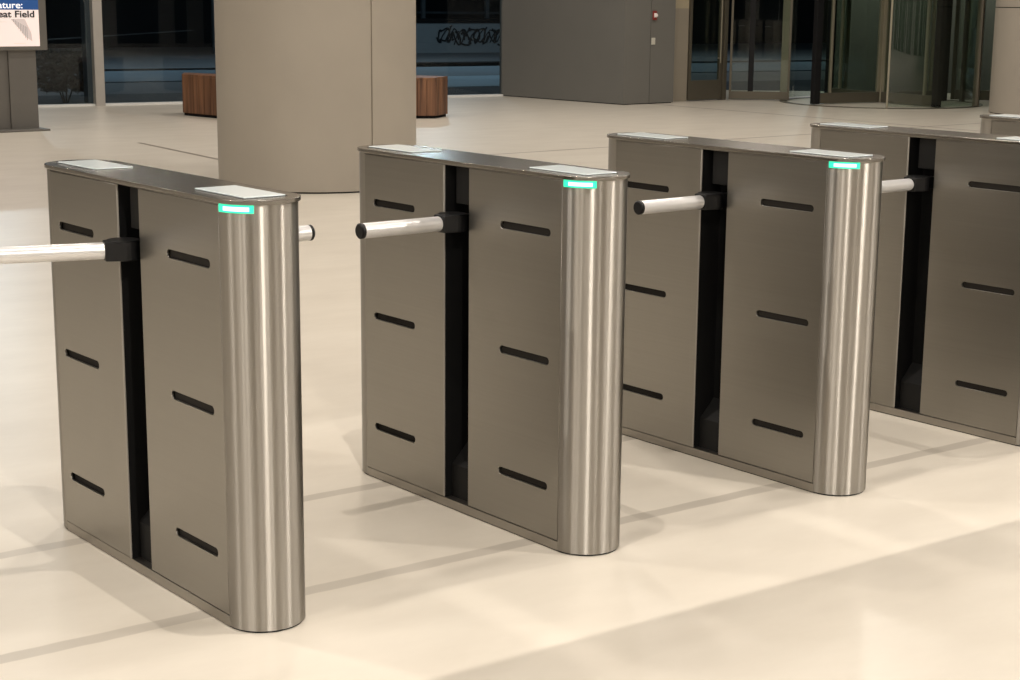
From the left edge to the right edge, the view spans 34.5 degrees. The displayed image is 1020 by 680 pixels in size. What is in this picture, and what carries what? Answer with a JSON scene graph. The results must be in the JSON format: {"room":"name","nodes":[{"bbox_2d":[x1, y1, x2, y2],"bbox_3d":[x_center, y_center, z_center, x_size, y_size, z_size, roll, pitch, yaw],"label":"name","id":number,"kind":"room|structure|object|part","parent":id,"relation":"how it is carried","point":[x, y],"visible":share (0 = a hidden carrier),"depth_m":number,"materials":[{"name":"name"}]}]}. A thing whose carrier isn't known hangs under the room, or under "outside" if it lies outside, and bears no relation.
{"room":"building entrance lobby","nodes":[
{"label":"building entrance lobby","id":0,"kind":"room"},
{"bbox_2d":[37,71,824,95],"bbox_3d":[4.055,-5.364,33.764,90.000,0.060,3.600,-6,13,-30],"label":"pavement","id":1,"kind":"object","parent":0,"point":[141,87],"depth_m":29.28,"materials":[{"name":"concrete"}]},
{"bbox_2d":[47,30,193,39],"bbox_3d":[-7.943,-4.926,28.628,5.101,0.930,0.024,-6,13,-30],"label":"handrail","id":2,"kind":"object","parent":1,"relation":"on","point":[180,30],"visible":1,"depth_m":29.22,"materials":[{"name":"grey metal"}]},
{"bbox_2d":[38,75,824,104],"bbox_3d":[4.903,-5.076,32.330,109.999,0.070,6.980,-6,13,-30],"label":"floor","id":3,"kind":"structure","parent":0,"point":[795,85],"depth_m":28.64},
{"bbox_2d":[36,49,83,102],"bbox_3d":[-6.386,-3.798,23.586,1.099,0.792,1.044,-9,15,-38],"label":"shrub","id":4,"kind":"object","parent":3,"relation":"on","point":[65,70],"visible":0.73,"depth_m":23.33,"materials":[{"name":"green plant"}]},
{"bbox_2d":[0,90,1019,679],"bbox_3d":[2.908,-0.789,11.529,43.603,0.200,34.212,-9,15,-38],"label":"floor","id":5,"kind":"structure","parent":0,"point":[716,571],"depth_m":4.40,"materials":[{"name":"beige tile"}]},
{"bbox_2d":[0,0,49,132],"bbox_3d":[-5.508,-3.224,17.654,1.050,1.950,0.520,-9,15,-38],"label":"display sign","id":6,"kind":"object","parent":5,"relation":"on","point":[23,29],"visible":1,"depth_m":17.79,"materials":[{"name":"metal"}]},
{"bbox_2d":[11,19,31,40],"bbox_3d":[-5.256,-3.333,17.700,0.235,0.240,0.001,-9,15,-38],"label":"artwork","id":7,"kind":"object","parent":6,"relation":"attached to","point":[21,29],"depth_m":17.70,"materials":[{"name":"grey paper"}]},
{"bbox_3d":[-5.460,-3.634,17.514,1.050,1.088,0.060,-9,15,-38],"label":"screen frame","id":8,"kind":"part","parent":6,"relation":"part of","materials":[{"name":"metal"}]},
{"bbox_2d":[38,103,94,106],"bbox_3d":[-6.942,-5.957,20.821,3.235,6.000,0.330,-6,13,-30],"label":"window","id":9,"kind":"structure","parent":5,"relation":"on","point":[84,104],"depth_m":21.89,"materials":[{"name":"grey metal"}]},
{"bbox_2d":[80,0,182,105],"bbox_3d":[-4.261,-6.249,22.350,3.235,6.000,0.330,-6,13,-30],"label":"window","id":10,"kind":"structure","parent":5,"relation":"on","point":[90,10],"depth_m":21.99,"materials":[{"name":"grey metal"}]},
{"bbox_3d":[-4.201,-3.321,22.940,3.100,0.028,0.130,-6,13,-30],"label":"sill","id":11,"kind":"part","parent":10,"relation":"part of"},
{"bbox_2d":[0,159,314,632],"bbox_3d":[-0.854,0.092,4.119,0.941,1.004,0.713,4,12,16],"label":"turnstile","id":12,"kind":"object","parent":5,"relation":"on","point":[176,295],"visible":1,"depth_m":3.87,"materials":[{"name":"silver metal"}]},
{"bbox_3d":[-1.084,0.056,4.253,0.007,0.954,0.390,-9,15,-38],"label":"panel","id":13,"kind":"part","parent":12,"relation":"part of","materials":[{"name":"metal"}]},
{"bbox_3d":[-0.915,-0.374,3.969,0.019,0.004,0.897,-9,15,-38],"label":"rail","id":14,"kind":"part","parent":12,"relation":"part of","materials":[{"name":"metal"}]},
{"bbox_3d":[-0.920,0.577,4.168,0.030,0.026,0.898,-9,15,-38],"label":"rail","id":15,"kind":"part","parent":12,"relation":"part of","materials":[{"name":"metal"}]},
{"bbox_3d":[-0.850,-0.391,4.019,0.200,0.010,1.101,-9,15,-38],"label":"lid","id":16,"kind":"part","parent":12,"relation":"part of","materials":[{"name":"metal"}]},
{"bbox_3d":[-0.767,0.138,3.870,0.007,0.954,0.390,-9,15,-38],"label":"panel","id":17,"kind":"part","parent":12,"relation":"part of","materials":[{"name":"metal"}]},
{"bbox_3d":[-0.859,0.581,4.220,0.180,0.005,1.081,-9,15,-38],"label":"plate","id":18,"kind":"part","parent":12,"relation":"part of","materials":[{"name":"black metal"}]},
{"bbox_2d":[218,203,253,213],"bbox_3d":[-0.601,-0.287,3.597,0.089,0.018,0.015,5,13,21],"label":"light","id":19,"kind":"object","parent":12,"relation":"on","point":[223,208],"depth_m":3.59,"materials":[{"name":"green plastic"}]},
{"bbox_2d":[182,73,216,117],"bbox_3d":[-3.373,-2.993,20.190,1.927,0.510,0.687,11,16,42],"label":"bench","id":20,"kind":"object","parent":5,"relation":"on","point":[198,89],"visible":0.3,"depth_m":20.17,"materials":[{"name":"brown wood"}]},
{"bbox_3d":[-3.450,-3.192,19.964,1.964,0.030,0.672,7,14,31],"label":"seat","id":21,"kind":"part","parent":20,"relation":"part of","materials":[{"name":"brown wood"}]},
{"bbox_2d":[214,0,415,193],"bbox_3d":[-1.501,-4.191,12.489,1.560,6.000,1.560,-9,15,-38],"label":"round column","id":22,"kind":"structure","parent":5,"relation":"on","point":[301,85],"depth_m":12.29,"materials":[{"name":"beige paint"}]},
{"bbox_2d":[416,75,447,118],"bbox_3d":[-1.574,-3.029,20.468,1.398,0.500,0.965,6,13,25],"label":"bench","id":23,"kind":"object","parent":5,"relation":"on","point":[431,91],"visible":0.27,"depth_m":20.25,"materials":[{"name":"brown wood"}]},
{"bbox_3d":[-1.572,-3.259,20.421,1.397,0.030,0.965,6,13,25],"label":"seat","id":24,"kind":"part","parent":23,"relation":"part of","materials":[{"name":"brown wood"}]},
{"bbox_2d":[355,144,629,555],"bbox_3d":[-0.078,-0.014,4.664,0.941,1.004,0.713,4,12,16],"label":"turnstile","id":25,"kind":"object","parent":5,"relation":"on","point":[493,286],"visible":1,"depth_m":4.45,"materials":[{"name":"silver metal"}]},
{"bbox_3d":[-0.307,-0.049,4.798,0.007,0.954,0.390,-9,15,-38],"label":"panel","id":26,"kind":"part","parent":25,"relation":"part of","materials":[{"name":"metal"}]},
{"bbox_3d":[-0.144,0.472,4.713,0.030,0.026,0.898,-9,15,-38],"label":"rail","id":27,"kind":"part","parent":25,"relation":"part of","materials":[{"name":"metal"}]},
{"bbox_3d":[-0.139,-0.479,4.514,0.019,0.004,0.897,-9,15,-38],"label":"rail","id":28,"kind":"part","parent":25,"relation":"part of","materials":[{"name":"metal"}]},
{"bbox_3d":[-0.082,0.475,4.764,0.180,0.005,1.081,-9,15,-38],"label":"plate","id":29,"kind":"part","parent":25,"relation":"part of","materials":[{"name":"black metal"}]},
{"bbox_3d":[-0.074,-0.497,4.564,0.200,0.010,1.101,-9,15,-38],"label":"lid","id":30,"kind":"part","parent":25,"relation":"part of","materials":[{"name":"metal"}]},
{"bbox_3d":[0.009,0.032,4.415,0.007,0.954,0.390,-9,15,-38],"label":"panel","id":31,"kind":"part","parent":25,"relation":"part of","materials":[{"name":"metal"}]},
{"bbox_2d":[563,180,596,187],"bbox_3d":[0.175,-0.393,4.142,0.089,0.018,0.015,5,13,21],"label":"light","id":32,"kind":"object","parent":25,"relation":"on","point":[566,183],"depth_m":4.13,"materials":[{"name":"green plastic"}]},
{"bbox_2d":[717,0,728,99],"bbox_3d":[3.197,-5.089,24.471,0.070,3.000,0.120,-9,15,-38],"label":"trim","id":33,"kind":"structure","parent":5,"relation":"on","point":[726,2],"depth_m":24.58,"materials":[{"name":"brown metal"}]},
{"bbox_2d":[607,132,884,495],"bbox_3d":[0.699,-0.119,5.209,0.941,1.004,0.713,4,12,16],"label":"turnstile","id":34,"kind":"object","parent":5,"relation":"on","point":[751,278],"visible":0.96,"depth_m":5.01,"materials":[{"name":"silver metal"}]},
{"bbox_3d":[0.470,-0.155,5.343,0.007,0.954,0.390,-9,15,-38],"label":"panel","id":35,"kind":"part","parent":34,"relation":"part of","materials":[{"name":"metal"}]},
{"bbox_3d":[0.633,0.366,5.259,0.030,0.026,0.898,-9,15,-38],"label":"rail","id":36,"kind":"part","parent":34,"relation":"part of","materials":[{"name":"metal"}]},
{"bbox_3d":[0.638,-0.585,5.060,0.019,0.004,0.897,-9,15,-38],"label":"rail","id":37,"kind":"part","parent":34,"relation":"part of","materials":[{"name":"metal"}]},
{"bbox_3d":[0.695,0.370,5.310,0.180,0.005,1.081,-9,15,-38],"label":"plate","id":38,"kind":"part","parent":34,"relation":"part of","materials":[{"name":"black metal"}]},
{"bbox_3d":[0.704,-0.603,5.109,0.200,0.010,1.101,-9,15,-38],"label":"lid","id":39,"kind":"part","parent":34,"relation":"part of","materials":[{"name":"metal"}]},
{"bbox_3d":[0.787,-0.073,4.961,0.007,0.954,0.390,-9,15,-38],"label":"panel","id":40,"kind":"part","parent":34,"relation":"part of","materials":[{"name":"metal"}]},
{"bbox_2d":[829,161,859,168],"bbox_3d":[0.952,-0.498,4.688,0.089,0.018,0.015,5,13,21],"label":"light","id":41,"kind":"object","parent":34,"relation":"on","point":[832,164],"depth_m":4.68,"materials":[{"name":"green plastic"}]},
{"bbox_2d":[779,0,996,108],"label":"door","id":42,"kind":"structure","parent":5,"relation":"on","point":[936,93],"depth_m":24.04,"materials":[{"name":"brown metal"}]},
{"bbox_3d":[4.129,-4.768,24.520,0.110,2.352,0.110,4,12,16],"label":"frame post","id":43,"kind":"part","parent":42,"relation":"part of","materials":[{"name":"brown metal"}]},
{"bbox_3d":[5.239,-4.958,25.487,0.060,2.352,0.060,-2,12,-10],"label":"frame post","id":44,"kind":"part","parent":42,"relation":"part of","materials":[{"name":"brown metal"}]},
{"bbox_3d":[4.949,-3.547,24.066,1.105,0.150,0.050,-6,13,-27],"label":"rail","id":45,"kind":"part","parent":42,"relation":"part of","materials":[{"name":"brown metal"}]},
{"bbox_3d":[5.200,-3.708,24.857,0.050,0.150,1.105,-6,13,-27],"label":"rail","id":46,"kind":"part","parent":42,"relation":"part of","materials":[{"name":"brown metal"}]},
{"bbox_3d":[5.487,-4.673,24.118,0.059,2.352,0.059,-9,15,-38],"label":"post","id":47,"kind":"part","parent":42,"relation":"part of","materials":[{"name":"brown metal"}]},
{"bbox_3d":[5.272,-4.391,22.743,0.028,2.352,0.028,2,12,8],"label":"frame post","id":48,"kind":"part","parent":42,"relation":"part of","materials":[{"name":"brown metal"}]},
{"bbox_3d":[5.755,-3.490,23.822,0.050,0.150,1.105,-6,13,-27],"label":"rail","id":49,"kind":"part","parent":42,"relation":"part of","materials":[{"name":"brown metal"}]},
{"bbox_3d":[6.007,-3.650,24.612,1.105,0.150,0.050,-6,13,-27],"label":"rail","id":50,"kind":"part","parent":42,"relation":"part of","materials":[{"name":"brown metal"}]},
{"bbox_3d":[6.828,-4.756,24.577,0.060,2.352,0.060,-4,12,-19],"label":"frame post","id":51,"kind":"part","parent":42,"relation":"part of","materials":[{"name":"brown metal"}]},
{"bbox_3d":[6.693,-4.511,23.385,0.080,2.352,0.080,8,14,31],"label":"frame post","id":52,"kind":"part","parent":42,"relation":"part of","materials":[{"name":"brown metal"}]},
{"bbox_3d":[6.830,-4.642,23.971,0.150,2.330,1.230,2,12,6],"label":"curved pane","id":53,"kind":"part","parent":42,"relation":"part of","materials":[{"name":"clear glass"}]},
{"bbox_2d":[810,122,1019,446],"bbox_3d":[1.472,-0.224,5.752,0.941,1.004,0.713,4,12,16],"label":"turnstile","id":54,"kind":"object","parent":5,"relation":"on","point":[946,341],"visible":0.69,"depth_m":5.59,"materials":[{"name":"silver metal"}]},
{"bbox_3d":[1.243,-0.260,5.886,0.007,0.954,0.390,-9,15,-38],"label":"panel","id":55,"kind":"part","parent":54,"relation":"part of","materials":[{"name":"metal"}]},
{"bbox_3d":[1.477,-0.708,5.652,0.200,0.010,1.101,-9,15,-38],"label":"lid","id":56,"kind":"part","parent":54,"relation":"part of","materials":[{"name":"metal"}]},
{"bbox_3d":[1.411,-0.690,5.603,0.019,0.004,0.897,-9,15,-38],"label":"rail","id":57,"kind":"part","parent":54,"relation":"part of","materials":[{"name":"metal"}]},
{"bbox_3d":[1.407,0.261,5.802,0.030,0.026,0.898,-9,15,-38],"label":"rail","id":58,"kind":"part","parent":54,"relation":"part of","materials":[{"name":"metal"}]},
{"bbox_3d":[1.468,0.265,5.853,0.180,0.005,1.081,-9,15,-38],"label":"plate","id":59,"kind":"part","parent":54,"relation":"part of","materials":[{"name":"black plastic"}]},
{"bbox_3d":[1.560,-0.178,5.504,0.007,0.954,0.390,-9,15,-38],"label":"panel","id":60,"kind":"part","parent":54,"relation":"part of","materials":[{"name":"metal"}]},
{"bbox_2d":[950,0,989,99],"bbox_3d":[7.198,-4.844,24.785,0.951,2.438,0.051,6,13,24],"label":"door","id":61,"kind":"structure","parent":5,"relation":"on","point":[985,94],"depth_m":25.05,"materials":[{"name":"brown metal"}]},
{"bbox_3d":[7.188,-3.722,25.016,0.831,0.148,0.050,6,13,24],"label":"rail","id":62,"kind":"part","parent":61,"relation":"part of","materials":[{"name":"brown metal"}]},
{"bbox_2d":[980,114,1019,135],"bbox_3d":[2.249,-0.330,6.297,0.941,1.004,0.713,4,12,16],"label":"turnstile","id":63,"kind":"object","parent":5,"relation":"on","point":[998,124],"visible":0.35,"depth_m":6.46,"materials":[{"name":"silver metal"}]},
{"bbox_3d":[2.253,-0.813,6.198,0.200,0.010,1.101,-9,15,-38],"label":"lid","id":64,"kind":"part","parent":63,"relation":"part of","materials":[{"name":"metal"}]},
{"bbox_3d":[2.020,-0.366,6.431,0.007,0.954,0.390,-9,15,-38],"label":"panel","id":65,"kind":"part","parent":63,"relation":"part of","materials":[{"name":"metal"}]},
{"bbox_2d":[989,0,1019,114],"bbox_3d":[7.328,-5.999,21.635,1.600,6.000,1.600,-9,15,-38],"label":"round column","id":66,"kind":"structure","parent":5,"relation":"on","point":[1004,98],"depth_m":21.79,"materials":[{"name":"beige paint"}]},
{"bbox_2d":[499,0,675,104],"bbox_3d":[1.102,-6.545,24.015,1.060,6.000,2.800,-9,15,-38],"label":"wall","id":67,"kind":"structure","parent":0,"point":[593,51],"depth_m":23.72,"materials":[{"name":"grey paint"}]},
{"bbox_2d":[448,94,502,96],"bbox_3d":[-1.559,-6.543,23.891,3.284,6.000,0.330,-6,13,-30],"label":"window","id":68,"kind":"structure","parent":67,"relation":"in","point":[469,95],"depth_m":25.00,"materials":[{"name":"grey metal"}]},
{"bbox_2d":[652,11,657,19],"bbox_3d":[2.066,-4.607,23.348,0.070,0.130,0.060,-9,15,-38],"label":"fire alarm","id":69,"kind":"object","parent":67,"relation":"attached to","point":[655,15],"visible":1,"depth_m":23.34,"materials":[{"name":"red plastic"}]},
{"bbox_2d":[673,8,688,101],"bbox_3d":[1.553,-4.390,25.108,0.470,1.345,2.800,-9,15,-38],"label":"wall","id":70,"kind":"structure","parent":0,"point":[681,14],"depth_m":24.10,"materials":[{"name":"beige paint"}]},
{"bbox_2d":[676,0,688,7],"bbox_3d":[1.579,-7.328,24.502,0.470,4.655,2.800,-9,15,-38],"label":"trim","id":71,"kind":"structure","parent":70,"relation":"on","point":[679,3],"depth_m":23.95,"materials":[{"name":"beige paint"}]},
{"bbox_2d":[686,0,723,99],"bbox_3d":[2.913,-4.774,24.265,0.690,2.438,0.112,-9,15,-38],"label":"door","id":72,"kind":"structure","parent":70,"relation":"in","point":[696,89],"depth_m":24.44,"materials":[{"name":"brown metal"}]},
{"bbox_3d":[2.885,-3.726,24.506,0.590,0.288,0.050,-9,15,-38],"label":"rail","id":73,"kind":"part","parent":72,"relation":"part of","materials":[{"name":"brown metal"}]},
{"bbox_3d":[3.130,-4.722,24.424,0.023,1.200,0.067,-9,15,-38],"label":"handle","id":74,"kind":"part","parent":72,"relation":"part of","materials":[{"name":"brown metal"}]},
{"bbox_3d":[2.922,-7.727,23.761,0.810,3.540,0.160,-9,15,-38],"label":"wall","id":75,"kind":"structure","parent":0,"visible":0},
{"bbox_2d":[729,0,792,99],"bbox_3d":[3.748,-4.811,24.482,0.898,2.438,0.070,2,12,7],"label":"door","id":76,"kind":"structure","parent":75,"relation":"in","point":[749,94],"depth_m":24.61,"materials":[{"name":"brown metal"}]},
{"bbox_3d":[3.620,-4.831,24.501,0.080,2.230,0.060,2,12,7],"label":"dark post","id":77,"kind":"part","parent":76,"relation":"part of","materials":[{"name":"metal"}]},
{"bbox_3d":[3.737,-3.675,24.712,0.828,0.118,0.060,2,12,7],"label":"rail","id":78,"kind":"part","parent":76,"relation":"part of","materials":[{"name":"brown metal"}]},
{"label":"outside","id":79,"kind":"structure","parent":0,"visible":0},
{"bbox_2d":[36,49,825,70],"bbox_3d":[-1.316,-7.327,42.808,109.931,0.020,24.145,-9,15,-38],"label":"pavement","id":80,"kind":"structure","parent":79,"point":[158,61],"depth_m":42.09,"materials":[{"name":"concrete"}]},
{"bbox_2d":[416,18,499,52],"bbox_3d":[-2.893,-8.587,46.447,10.100,0.970,0.467,-6,13,-30],"label":"wall","id":81,"kind":"structure","parent":80,"relation":"on","point":[433,35],"depth_m":47.02,"materials":[{"name":"paint"}]},
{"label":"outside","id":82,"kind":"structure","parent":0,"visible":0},
{"bbox_2d":[37,61,825,83],"bbox_3d":[2.072,-6.110,37.098,110.000,0.020,4.300,-6,13,-30],"label":"road","id":83,"kind":"structure","parent":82,"point":[158,75],"depth_m":34.90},
{"bbox_2d":[416,61,499,66],"bbox_3d":[-1.777,-6.324,37.724,6.000,0.080,0.700,-6,13,-30],"label":"kerb","id":84,"kind":"object","parent":83,"relation":"on","point":[464,63],"visible":0.29,"depth_m":37.75,"materials":[{"name":"paint"}]},
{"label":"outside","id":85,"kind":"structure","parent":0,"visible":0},
{"bbox_2d":[35,43,826,71],"bbox_3d":[-2.407,-6.950,42.416,170.000,0.200,150.000,-9,15,-38],"label":"floor","id":86,"kind":"structure","parent":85,"point":[128,51],"depth_m":54.54,"materials":[{"name":"concrete"}]},
{"bbox_2d":[211,0,499,53],"bbox_3d":[-3.232,-9.518,46.763,11.000,2.640,0.122,-6,13,-30],"label":"fence","id":87,"kind":"object","parent":86,"relation":"on","point":[422,12],"visible":0.26,"depth_m":47.21,"materials":[{"name":"grey metal"}]},
{"bbox_3d":[-7.945,-9.005,44.075,0.100,2.640,0.120,-6,13,-30],"label":"post","id":88,"kind":"part","parent":87,"relation":"part of","materials":[{"name":"grey metal"}]},
{"bbox_3d":[-2.497,-9.598,47.182,0.100,2.640,0.120,-6,13,-30],"label":"post","id":89,"kind":"part","parent":87,"relation":"part of","materials":[{"name":"grey metal"}]},
{"bbox_3d":[-0.681,-9.795,48.218,0.100,2.640,0.120,-6,13,-30],"label":"post","id":90,"kind":"part","parent":87,"relation":"part of","materials":[{"name":"grey metal"}]},
{"bbox_2d":[45,0,828,47],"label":"window","id":91,"kind":"structure","parent":86,"relation":"on","point":[63,17],"depth_m":57.50,"materials":[{"name":"glass"}]}
]}

